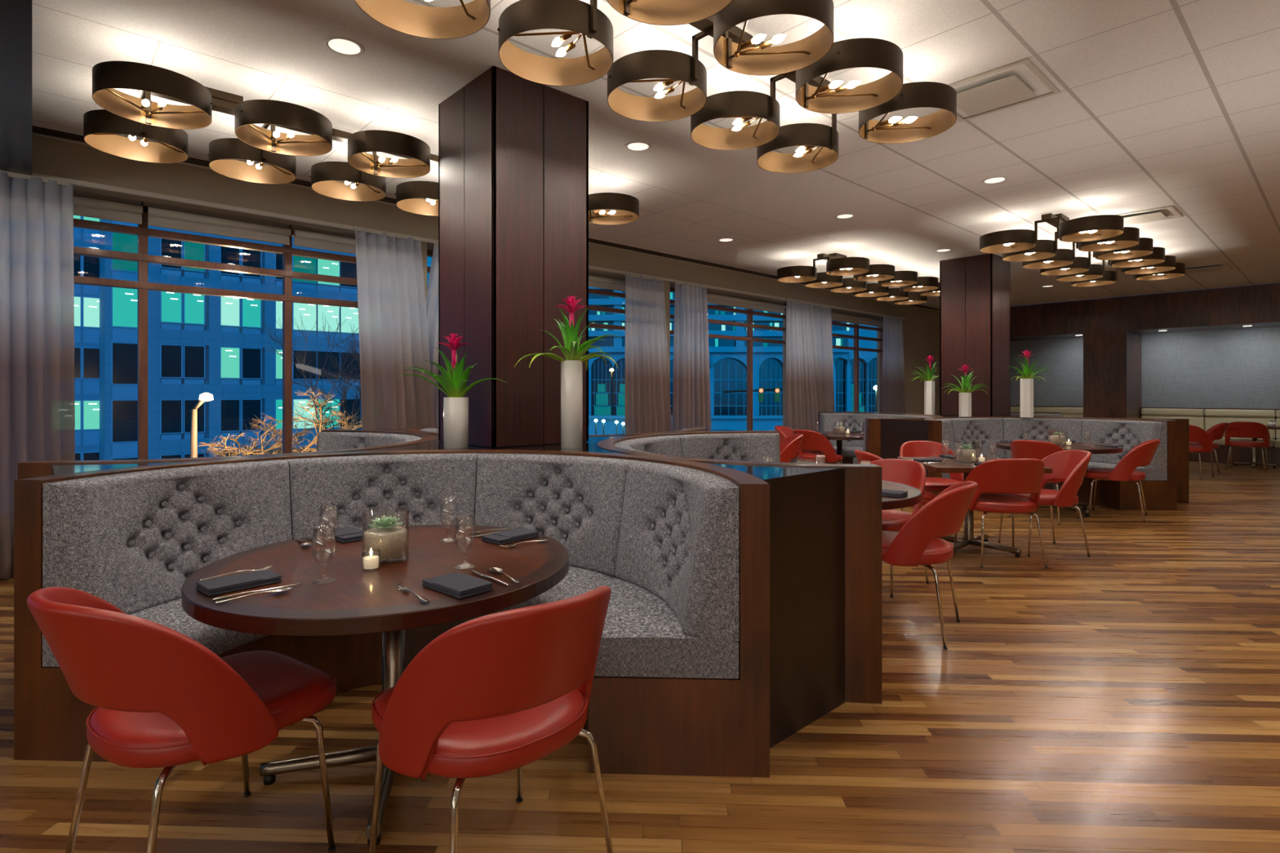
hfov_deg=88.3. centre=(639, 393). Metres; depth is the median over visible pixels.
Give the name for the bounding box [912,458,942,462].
napkin
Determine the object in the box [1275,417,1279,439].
cushion
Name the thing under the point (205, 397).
street lamp
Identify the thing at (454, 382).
bromeliad
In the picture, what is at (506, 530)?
knife
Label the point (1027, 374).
bromeliad
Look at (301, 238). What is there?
roller shade
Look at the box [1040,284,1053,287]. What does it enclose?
recessed light
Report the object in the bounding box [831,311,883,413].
window
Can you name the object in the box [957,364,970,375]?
flower
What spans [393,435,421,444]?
cushion
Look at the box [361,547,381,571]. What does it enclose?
votive candle
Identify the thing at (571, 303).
flower
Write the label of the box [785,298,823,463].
curtain
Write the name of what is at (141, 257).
window
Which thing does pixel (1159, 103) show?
ceiling
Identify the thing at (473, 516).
water glass
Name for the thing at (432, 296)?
curtain
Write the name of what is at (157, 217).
roller shade
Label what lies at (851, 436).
round table
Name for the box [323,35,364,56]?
recessed light
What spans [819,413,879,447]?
cushion
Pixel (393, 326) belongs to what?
curtain
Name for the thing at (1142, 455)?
dining chair
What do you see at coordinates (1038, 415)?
cushion
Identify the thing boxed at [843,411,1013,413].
banquette
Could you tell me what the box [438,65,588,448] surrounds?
column
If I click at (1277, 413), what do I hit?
cushion
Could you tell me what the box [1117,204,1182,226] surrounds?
ceiling vent
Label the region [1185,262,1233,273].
ceiling vent
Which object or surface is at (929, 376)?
bromeliad
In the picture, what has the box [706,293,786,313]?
roller shade
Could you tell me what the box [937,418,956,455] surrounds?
cushion
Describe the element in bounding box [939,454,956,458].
napkin
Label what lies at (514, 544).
fork
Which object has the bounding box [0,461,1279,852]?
floor
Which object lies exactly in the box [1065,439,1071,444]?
votive candle
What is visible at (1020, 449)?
dining chair
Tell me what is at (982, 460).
votive candle
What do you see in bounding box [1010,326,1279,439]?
wall
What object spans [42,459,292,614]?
cushion
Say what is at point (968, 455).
terrarium
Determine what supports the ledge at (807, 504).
on the floor
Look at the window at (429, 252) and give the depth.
8.85 m
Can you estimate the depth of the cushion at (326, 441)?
5.33 m
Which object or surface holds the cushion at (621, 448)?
on the banquette at (863, 482)
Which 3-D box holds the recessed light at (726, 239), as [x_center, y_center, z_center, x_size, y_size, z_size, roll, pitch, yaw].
[1.051,-1.869,8.053,0.204,0.005,0.204,0,0,-43]
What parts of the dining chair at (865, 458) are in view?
seat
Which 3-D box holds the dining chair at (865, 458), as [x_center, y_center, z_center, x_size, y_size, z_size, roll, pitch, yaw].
[2.140,0.895,5.539,0.659,0.830,0.587,0,0,2]
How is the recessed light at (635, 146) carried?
in the ceiling
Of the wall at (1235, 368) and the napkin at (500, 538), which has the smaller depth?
the napkin at (500, 538)
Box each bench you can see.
[1010,405,1083,417]
[1141,407,1279,466]
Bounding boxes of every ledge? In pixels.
[51,427,844,748]
[880,412,1175,477]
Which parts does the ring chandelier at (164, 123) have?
bulb, lamp shade, lamp arm, bulb, bulb, lamp shade, lamp arm, bulb, lamp shade, lamp arm, bulb, lamp shade, lamp arm, bulb, lamp shade, lamp arm, bulb, lamp shade, lamp arm, bulb, lamp shade, bulb, lamp arm, lamp shade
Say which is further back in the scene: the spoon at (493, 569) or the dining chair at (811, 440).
the dining chair at (811, 440)
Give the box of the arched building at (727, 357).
[588,286,876,435]
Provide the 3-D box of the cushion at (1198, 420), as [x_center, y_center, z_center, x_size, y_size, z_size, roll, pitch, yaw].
[10.670,0.645,13.227,0.140,0.390,0.991,0,0,-43]
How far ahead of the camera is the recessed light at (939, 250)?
8.63 m
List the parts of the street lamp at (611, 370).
post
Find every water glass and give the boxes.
[311,524,336,584]
[318,503,339,552]
[439,497,457,542]
[453,515,475,568]
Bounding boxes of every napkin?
[195,569,281,596]
[321,526,363,542]
[422,572,493,599]
[481,527,538,545]
[849,431,862,432]
[881,488,907,497]
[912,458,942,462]
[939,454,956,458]
[1000,440,1013,442]
[1094,444,1117,448]
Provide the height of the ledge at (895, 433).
0.996 m
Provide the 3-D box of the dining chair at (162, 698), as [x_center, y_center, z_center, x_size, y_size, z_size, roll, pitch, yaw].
[-1.227,0.895,1.795,0.587,0.830,0.659,0,0,33]
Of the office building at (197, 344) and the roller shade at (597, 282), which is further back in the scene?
the office building at (197, 344)
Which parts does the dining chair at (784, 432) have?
backrest, seat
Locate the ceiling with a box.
[31,0,1279,311]
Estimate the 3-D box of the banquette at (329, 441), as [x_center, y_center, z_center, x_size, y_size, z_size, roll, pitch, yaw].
[-2.044,0.810,4.245,1.340,1.000,2.680,0,0,2]
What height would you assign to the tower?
68.000 m
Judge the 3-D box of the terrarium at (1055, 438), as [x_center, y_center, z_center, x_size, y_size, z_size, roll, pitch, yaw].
[4.682,0.495,7.388,0.154,0.168,0.154,0,0,-43]
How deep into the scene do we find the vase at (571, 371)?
3.72 m
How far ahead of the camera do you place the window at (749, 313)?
11.00 m
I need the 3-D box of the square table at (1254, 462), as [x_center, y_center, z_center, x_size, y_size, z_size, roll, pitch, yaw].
[10.939,0.945,11.740,0.720,0.730,0.720,0,0,-43]
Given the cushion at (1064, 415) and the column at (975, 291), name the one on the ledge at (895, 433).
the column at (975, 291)
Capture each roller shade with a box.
[73,195,143,224]
[147,206,291,244]
[293,229,355,253]
[588,275,625,291]
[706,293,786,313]
[831,312,883,327]
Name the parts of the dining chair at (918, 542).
seat, backrest, leg, leg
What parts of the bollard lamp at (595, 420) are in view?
post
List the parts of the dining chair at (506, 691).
leg, leg, seat, backrest, leg, leg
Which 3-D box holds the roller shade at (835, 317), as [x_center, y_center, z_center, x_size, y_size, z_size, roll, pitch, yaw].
[4.066,-1.468,12.858,3.008,0.175,0.070,0,0,-43]
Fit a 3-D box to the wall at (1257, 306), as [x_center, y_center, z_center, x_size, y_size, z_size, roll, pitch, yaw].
[12.182,-1.541,10.886,1.530,0.662,13.900,0,0,-43]
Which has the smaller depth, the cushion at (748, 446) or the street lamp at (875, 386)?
the cushion at (748, 446)
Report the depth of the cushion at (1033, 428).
8.45 m
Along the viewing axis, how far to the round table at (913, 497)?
3.70 m
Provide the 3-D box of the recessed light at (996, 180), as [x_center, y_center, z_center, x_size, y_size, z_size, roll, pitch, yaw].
[3.117,-1.869,5.796,0.204,0.005,0.204,0,0,-43]
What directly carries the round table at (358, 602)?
on the floor
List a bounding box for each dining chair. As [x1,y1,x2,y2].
[26,586,336,852]
[368,585,613,852]
[774,425,822,463]
[779,434,804,462]
[792,429,842,463]
[854,449,937,506]
[866,458,928,597]
[881,480,977,649]
[899,440,963,511]
[953,458,1048,568]
[997,449,1091,556]
[1008,440,1079,524]
[1084,439,1160,522]
[1189,422,1228,474]
[1189,424,1214,479]
[1224,422,1270,471]
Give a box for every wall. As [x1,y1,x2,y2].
[11,134,939,576]
[588,415,782,435]
[1010,282,1279,341]
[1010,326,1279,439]
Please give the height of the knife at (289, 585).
0.006 m
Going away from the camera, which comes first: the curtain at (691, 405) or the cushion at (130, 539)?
the cushion at (130, 539)
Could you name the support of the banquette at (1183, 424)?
on the floor
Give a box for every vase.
[443,396,468,448]
[560,360,582,448]
[924,381,934,414]
[959,392,971,417]
[1020,378,1033,417]
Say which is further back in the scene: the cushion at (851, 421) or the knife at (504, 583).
the cushion at (851, 421)
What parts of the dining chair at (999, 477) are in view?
leg, leg, backrest, seat, leg, leg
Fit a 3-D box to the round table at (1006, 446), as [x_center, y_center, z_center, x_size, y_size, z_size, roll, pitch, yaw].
[4.669,0.946,7.403,1.220,0.729,1.220,0,0,-43]
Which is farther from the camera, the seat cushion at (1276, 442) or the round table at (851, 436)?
the seat cushion at (1276, 442)
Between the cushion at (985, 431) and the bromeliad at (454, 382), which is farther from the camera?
the cushion at (985, 431)
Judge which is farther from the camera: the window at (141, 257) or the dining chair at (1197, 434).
the dining chair at (1197, 434)
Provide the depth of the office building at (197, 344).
48.01 m
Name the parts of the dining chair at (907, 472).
leg, backrest, seat, leg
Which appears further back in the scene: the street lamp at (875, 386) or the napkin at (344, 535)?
the street lamp at (875, 386)
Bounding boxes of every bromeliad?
[395,333,506,397]
[514,295,622,370]
[909,355,939,382]
[942,364,989,394]
[1006,350,1052,380]
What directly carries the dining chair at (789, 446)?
on the floor
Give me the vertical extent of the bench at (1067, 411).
1.020 m
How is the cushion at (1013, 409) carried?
on the bench at (1067, 411)
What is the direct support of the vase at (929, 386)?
on the ledge at (895, 433)
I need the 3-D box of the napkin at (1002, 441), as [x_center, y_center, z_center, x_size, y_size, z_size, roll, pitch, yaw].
[4.350,0.569,7.749,0.196,0.021,0.116,0,0,40]
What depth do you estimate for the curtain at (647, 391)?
8.78 m
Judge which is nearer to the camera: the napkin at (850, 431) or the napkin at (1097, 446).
the napkin at (1097, 446)
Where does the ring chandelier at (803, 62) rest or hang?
hanging from the ceiling
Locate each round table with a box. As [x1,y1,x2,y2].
[181,524,568,846]
[818,431,863,463]
[881,480,921,510]
[994,440,1123,516]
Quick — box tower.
[848,322,876,352]
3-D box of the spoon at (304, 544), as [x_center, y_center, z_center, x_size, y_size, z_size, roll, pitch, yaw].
[-1.297,0.571,2.537,0.038,0.011,0.190,0,0,-38]
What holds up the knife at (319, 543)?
on the round table at (358, 602)
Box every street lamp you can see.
[190,392,213,457]
[609,368,613,415]
[873,385,876,412]
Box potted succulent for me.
[1267,420,1275,426]
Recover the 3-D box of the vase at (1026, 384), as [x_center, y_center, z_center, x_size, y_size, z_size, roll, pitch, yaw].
[4.997,0.063,8.522,0.150,0.500,0.130,0,0,30]
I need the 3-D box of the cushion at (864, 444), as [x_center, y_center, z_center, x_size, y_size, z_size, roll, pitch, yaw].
[3.220,0.586,8.349,0.941,0.525,0.257,0,0,-21]
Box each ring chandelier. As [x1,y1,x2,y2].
[83,60,639,224]
[354,0,956,173]
[777,253,939,304]
[979,213,1185,286]
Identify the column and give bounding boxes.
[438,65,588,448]
[939,253,1010,416]
[1083,330,1142,418]
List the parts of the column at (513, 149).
panel, panel, panel, panel, panel, panel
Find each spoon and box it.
[215,587,292,603]
[295,537,311,546]
[466,528,509,533]
[488,567,521,583]
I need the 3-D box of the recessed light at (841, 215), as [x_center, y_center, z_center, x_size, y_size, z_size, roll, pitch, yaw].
[2.167,-1.869,6.974,0.204,0.005,0.204,0,0,-43]
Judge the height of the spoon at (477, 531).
0.011 m
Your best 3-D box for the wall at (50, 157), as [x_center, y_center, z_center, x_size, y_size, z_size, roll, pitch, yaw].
[-0.089,-0.281,9.098,22.200,3.382,0.500,0,0,-43]
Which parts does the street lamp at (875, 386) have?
post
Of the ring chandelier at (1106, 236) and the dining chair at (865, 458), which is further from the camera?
the ring chandelier at (1106, 236)
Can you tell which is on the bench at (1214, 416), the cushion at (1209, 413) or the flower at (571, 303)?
the cushion at (1209, 413)
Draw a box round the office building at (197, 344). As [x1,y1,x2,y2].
[73,214,362,460]
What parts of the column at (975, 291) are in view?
panel, panel, panel, panel, panel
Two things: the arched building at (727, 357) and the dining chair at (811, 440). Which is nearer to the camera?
the dining chair at (811, 440)
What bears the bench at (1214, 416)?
on the floor
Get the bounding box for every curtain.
[0,170,75,578]
[352,226,435,429]
[425,242,438,431]
[623,272,672,434]
[672,280,711,431]
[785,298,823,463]
[812,304,835,412]
[881,315,905,413]
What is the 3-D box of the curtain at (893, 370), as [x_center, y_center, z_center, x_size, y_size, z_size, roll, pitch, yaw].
[5.201,-0.131,13.497,0.923,2.842,0.113,0,0,-43]
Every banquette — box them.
[13,448,769,777]
[17,429,437,479]
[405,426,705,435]
[596,431,881,703]
[817,412,942,464]
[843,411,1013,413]
[924,416,1177,510]
[1010,412,1189,502]
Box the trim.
[31,172,905,319]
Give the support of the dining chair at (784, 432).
on the floor
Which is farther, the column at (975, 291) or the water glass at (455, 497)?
the column at (975, 291)
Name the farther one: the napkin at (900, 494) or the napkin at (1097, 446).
the napkin at (1097, 446)
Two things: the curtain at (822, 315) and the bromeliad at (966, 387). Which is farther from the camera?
the curtain at (822, 315)
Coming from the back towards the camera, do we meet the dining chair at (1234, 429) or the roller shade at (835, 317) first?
the roller shade at (835, 317)
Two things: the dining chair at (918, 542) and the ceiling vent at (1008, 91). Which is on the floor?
the dining chair at (918, 542)
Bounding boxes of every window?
[73,195,358,459]
[426,249,625,330]
[670,287,786,431]
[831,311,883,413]
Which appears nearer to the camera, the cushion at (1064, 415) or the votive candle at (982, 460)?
the votive candle at (982, 460)
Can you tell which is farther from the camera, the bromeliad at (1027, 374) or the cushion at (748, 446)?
the bromeliad at (1027, 374)
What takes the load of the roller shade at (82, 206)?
attached to the window at (141, 257)
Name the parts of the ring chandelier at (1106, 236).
lamp shade, lamp arm, lamp shade, lamp shade, lamp shade, lamp shade, lamp arm, lamp shade, bulb, lamp shade, lamp arm, lamp shade, lamp arm, lamp shade, lamp arm, lamp shade, lamp arm, lamp shade, lamp shade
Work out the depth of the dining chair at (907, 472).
4.61 m
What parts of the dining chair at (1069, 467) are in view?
leg, leg, seat, leg, backrest, leg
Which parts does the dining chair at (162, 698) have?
leg, backrest, leg, seat, leg, leg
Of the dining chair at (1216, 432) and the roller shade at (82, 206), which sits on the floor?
the dining chair at (1216, 432)
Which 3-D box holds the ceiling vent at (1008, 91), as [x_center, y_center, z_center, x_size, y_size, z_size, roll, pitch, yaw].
[2.185,-1.857,4.107,0.600,0.029,0.600,0,0,-43]
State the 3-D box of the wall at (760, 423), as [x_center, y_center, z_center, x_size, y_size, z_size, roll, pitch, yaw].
[13.901,6.185,60.300,37.070,8.250,1.600,0,0,0]
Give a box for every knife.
[212,582,300,600]
[305,536,326,546]
[464,529,507,537]
[471,569,511,586]
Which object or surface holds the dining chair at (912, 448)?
on the floor
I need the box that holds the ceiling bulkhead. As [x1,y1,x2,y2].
[0,0,31,175]
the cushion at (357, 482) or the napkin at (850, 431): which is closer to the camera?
the cushion at (357, 482)
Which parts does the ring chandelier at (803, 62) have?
lamp shade, lamp arm, lamp arm, lamp shade, bulb, bulb, lamp arm, lamp shade, bulb, bulb, lamp arm, lamp shade, lamp shade, bulb, bulb, lamp arm, bulb, lamp arm, lamp shade, bulb, lamp shade, bulb, bulb, lamp arm, bulb, lamp arm, lamp shade, bulb, bulb, lamp arm, lamp shade, bulb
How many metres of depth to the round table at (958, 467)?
5.46 m
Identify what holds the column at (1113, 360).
attached to the wall at (1257, 306)
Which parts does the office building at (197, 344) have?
pane, pane, pane, pane, pane, pane, pane, pane, pane, pane, pane, pane, pane, pane, pane, pane, pane, pane, pane, pane, pane, pane, pane, pane, pane, pane, pane, pane, pane, pane, pane, pane, pane, pane, pane, pane, pane, pane, pane, pane, pane, pane, pane, pane, pane, pane, pane, pane, pane, pane, pane, pane, pane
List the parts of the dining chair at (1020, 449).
backrest, seat, leg, leg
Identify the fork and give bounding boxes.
[200,564,273,581]
[394,582,430,603]
[499,539,546,547]
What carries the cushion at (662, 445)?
on the banquette at (863, 482)
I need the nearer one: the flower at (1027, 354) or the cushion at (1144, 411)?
the flower at (1027, 354)
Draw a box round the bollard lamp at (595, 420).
[594,418,597,435]
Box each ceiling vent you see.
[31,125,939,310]
[941,57,1060,121]
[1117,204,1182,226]
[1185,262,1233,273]
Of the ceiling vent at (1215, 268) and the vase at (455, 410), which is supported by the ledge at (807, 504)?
the vase at (455, 410)
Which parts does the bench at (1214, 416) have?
cap rail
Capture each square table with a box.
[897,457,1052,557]
[1233,425,1279,467]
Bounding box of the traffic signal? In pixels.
[722,387,782,401]
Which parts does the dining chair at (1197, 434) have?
leg, seat, backrest, leg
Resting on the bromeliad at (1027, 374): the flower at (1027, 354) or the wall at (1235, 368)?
the flower at (1027, 354)
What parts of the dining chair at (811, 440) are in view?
seat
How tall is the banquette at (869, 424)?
1.000 m
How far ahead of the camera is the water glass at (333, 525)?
2.02 m
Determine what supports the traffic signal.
on the street
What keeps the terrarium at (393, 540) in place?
on the round table at (358, 602)
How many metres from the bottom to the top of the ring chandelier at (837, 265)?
0.332 m
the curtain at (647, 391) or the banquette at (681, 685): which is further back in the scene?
the curtain at (647, 391)
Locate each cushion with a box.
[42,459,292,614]
[284,453,481,539]
[315,431,405,451]
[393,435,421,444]
[418,427,438,432]
[474,453,640,577]
[613,444,660,454]
[614,461,738,641]
[615,435,681,456]
[671,432,780,462]
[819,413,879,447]
[862,419,865,451]
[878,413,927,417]
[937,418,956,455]
[949,417,1005,458]
[1001,417,1083,458]
[1010,406,1035,412]
[1019,413,1062,417]
[1035,406,1083,413]
[1060,413,1083,417]
[1081,418,1167,469]
[1141,408,1204,416]
[1141,414,1204,430]
[1204,408,1275,417]
[1204,416,1275,439]
[1212,437,1275,447]
[1273,439,1279,447]
[1275,409,1279,417]
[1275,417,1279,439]
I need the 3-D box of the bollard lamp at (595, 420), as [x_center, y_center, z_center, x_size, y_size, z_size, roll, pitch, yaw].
[-3.676,5.227,55.000,0.292,6.165,0.300,0,0,-43]
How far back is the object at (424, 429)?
5.46 m
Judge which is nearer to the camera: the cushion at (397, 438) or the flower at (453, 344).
the flower at (453, 344)
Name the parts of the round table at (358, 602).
foot arm, foot arm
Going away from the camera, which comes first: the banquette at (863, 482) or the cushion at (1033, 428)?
the banquette at (863, 482)
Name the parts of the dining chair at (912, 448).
backrest, seat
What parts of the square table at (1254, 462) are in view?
foot arm, foot arm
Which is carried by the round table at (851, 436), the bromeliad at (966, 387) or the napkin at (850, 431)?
the napkin at (850, 431)
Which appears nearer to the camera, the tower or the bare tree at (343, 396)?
the bare tree at (343, 396)
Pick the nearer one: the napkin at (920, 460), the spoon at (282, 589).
the spoon at (282, 589)
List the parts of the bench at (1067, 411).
cap rail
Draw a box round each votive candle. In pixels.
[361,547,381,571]
[977,453,985,462]
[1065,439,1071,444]
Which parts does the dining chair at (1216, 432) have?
seat, backrest, leg, leg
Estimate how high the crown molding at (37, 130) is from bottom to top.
0.010 m
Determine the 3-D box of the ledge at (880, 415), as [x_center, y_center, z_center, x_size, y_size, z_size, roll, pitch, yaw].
[3.877,0.586,9.770,0.260,0.525,0.941,0,0,-20]
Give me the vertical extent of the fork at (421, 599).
0.011 m
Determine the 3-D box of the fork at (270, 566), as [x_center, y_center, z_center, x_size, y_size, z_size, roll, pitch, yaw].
[-1.280,0.571,2.098,0.200,0.011,0.025,0,0,-43]
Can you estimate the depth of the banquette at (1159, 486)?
7.77 m
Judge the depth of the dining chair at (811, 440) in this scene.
8.61 m
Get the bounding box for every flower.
[438,333,468,373]
[555,295,588,327]
[923,355,937,368]
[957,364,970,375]
[1019,350,1034,370]
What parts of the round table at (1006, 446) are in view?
foot arm, foot arm, foot arm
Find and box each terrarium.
[361,506,408,561]
[833,422,844,434]
[952,440,977,462]
[1048,429,1066,444]
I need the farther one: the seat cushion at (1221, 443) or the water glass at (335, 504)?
the seat cushion at (1221, 443)
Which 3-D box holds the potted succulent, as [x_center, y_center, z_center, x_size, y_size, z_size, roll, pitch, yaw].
[11.126,0.527,11.611,0.113,0.105,0.112,0,0,-43]
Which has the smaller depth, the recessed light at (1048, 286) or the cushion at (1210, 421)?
the recessed light at (1048, 286)
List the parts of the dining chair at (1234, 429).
leg, leg, seat, backrest, leg, leg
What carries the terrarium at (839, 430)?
on the round table at (851, 436)
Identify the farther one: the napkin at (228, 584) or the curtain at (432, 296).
the curtain at (432, 296)
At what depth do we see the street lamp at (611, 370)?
89.90 m
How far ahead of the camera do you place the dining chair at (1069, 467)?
5.35 m
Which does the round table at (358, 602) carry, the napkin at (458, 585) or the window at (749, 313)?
the napkin at (458, 585)
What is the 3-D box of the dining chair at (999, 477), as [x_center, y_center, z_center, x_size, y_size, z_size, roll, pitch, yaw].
[2.807,0.895,5.139,0.587,0.830,0.659,0,0,2]
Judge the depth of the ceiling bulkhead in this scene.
3.34 m
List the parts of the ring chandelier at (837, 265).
lamp shade, lamp shade, lamp arm, lamp shade, lamp shade, lamp arm, lamp shade, lamp shade, lamp shade, lamp arm, lamp shade, lamp shade, lamp shade, lamp shade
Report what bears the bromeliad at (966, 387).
in the vase at (965, 398)
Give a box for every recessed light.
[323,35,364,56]
[624,141,651,151]
[717,237,734,242]
[835,213,854,218]
[934,248,951,252]
[982,176,1008,184]
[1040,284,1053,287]
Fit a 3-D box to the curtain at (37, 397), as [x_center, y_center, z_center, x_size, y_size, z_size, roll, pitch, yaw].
[-4.693,-0.131,4.378,1.433,2.842,0.111,0,0,-43]
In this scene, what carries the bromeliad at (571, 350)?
in the vase at (571, 371)
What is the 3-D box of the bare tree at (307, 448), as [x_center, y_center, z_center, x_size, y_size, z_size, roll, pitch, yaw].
[-11.038,4.103,18.683,6.754,8.428,5.201,0,0,-43]
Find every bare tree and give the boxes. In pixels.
[199,385,362,457]
[219,308,362,455]
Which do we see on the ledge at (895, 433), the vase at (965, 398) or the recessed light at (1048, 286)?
the vase at (965, 398)
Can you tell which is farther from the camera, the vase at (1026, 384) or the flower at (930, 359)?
the flower at (930, 359)
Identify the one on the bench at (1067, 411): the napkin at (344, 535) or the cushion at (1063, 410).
the cushion at (1063, 410)
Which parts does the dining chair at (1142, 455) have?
leg, leg, seat, backrest, leg, leg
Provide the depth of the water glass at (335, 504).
2.41 m
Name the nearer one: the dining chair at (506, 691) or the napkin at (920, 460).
the dining chair at (506, 691)
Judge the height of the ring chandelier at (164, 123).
0.332 m

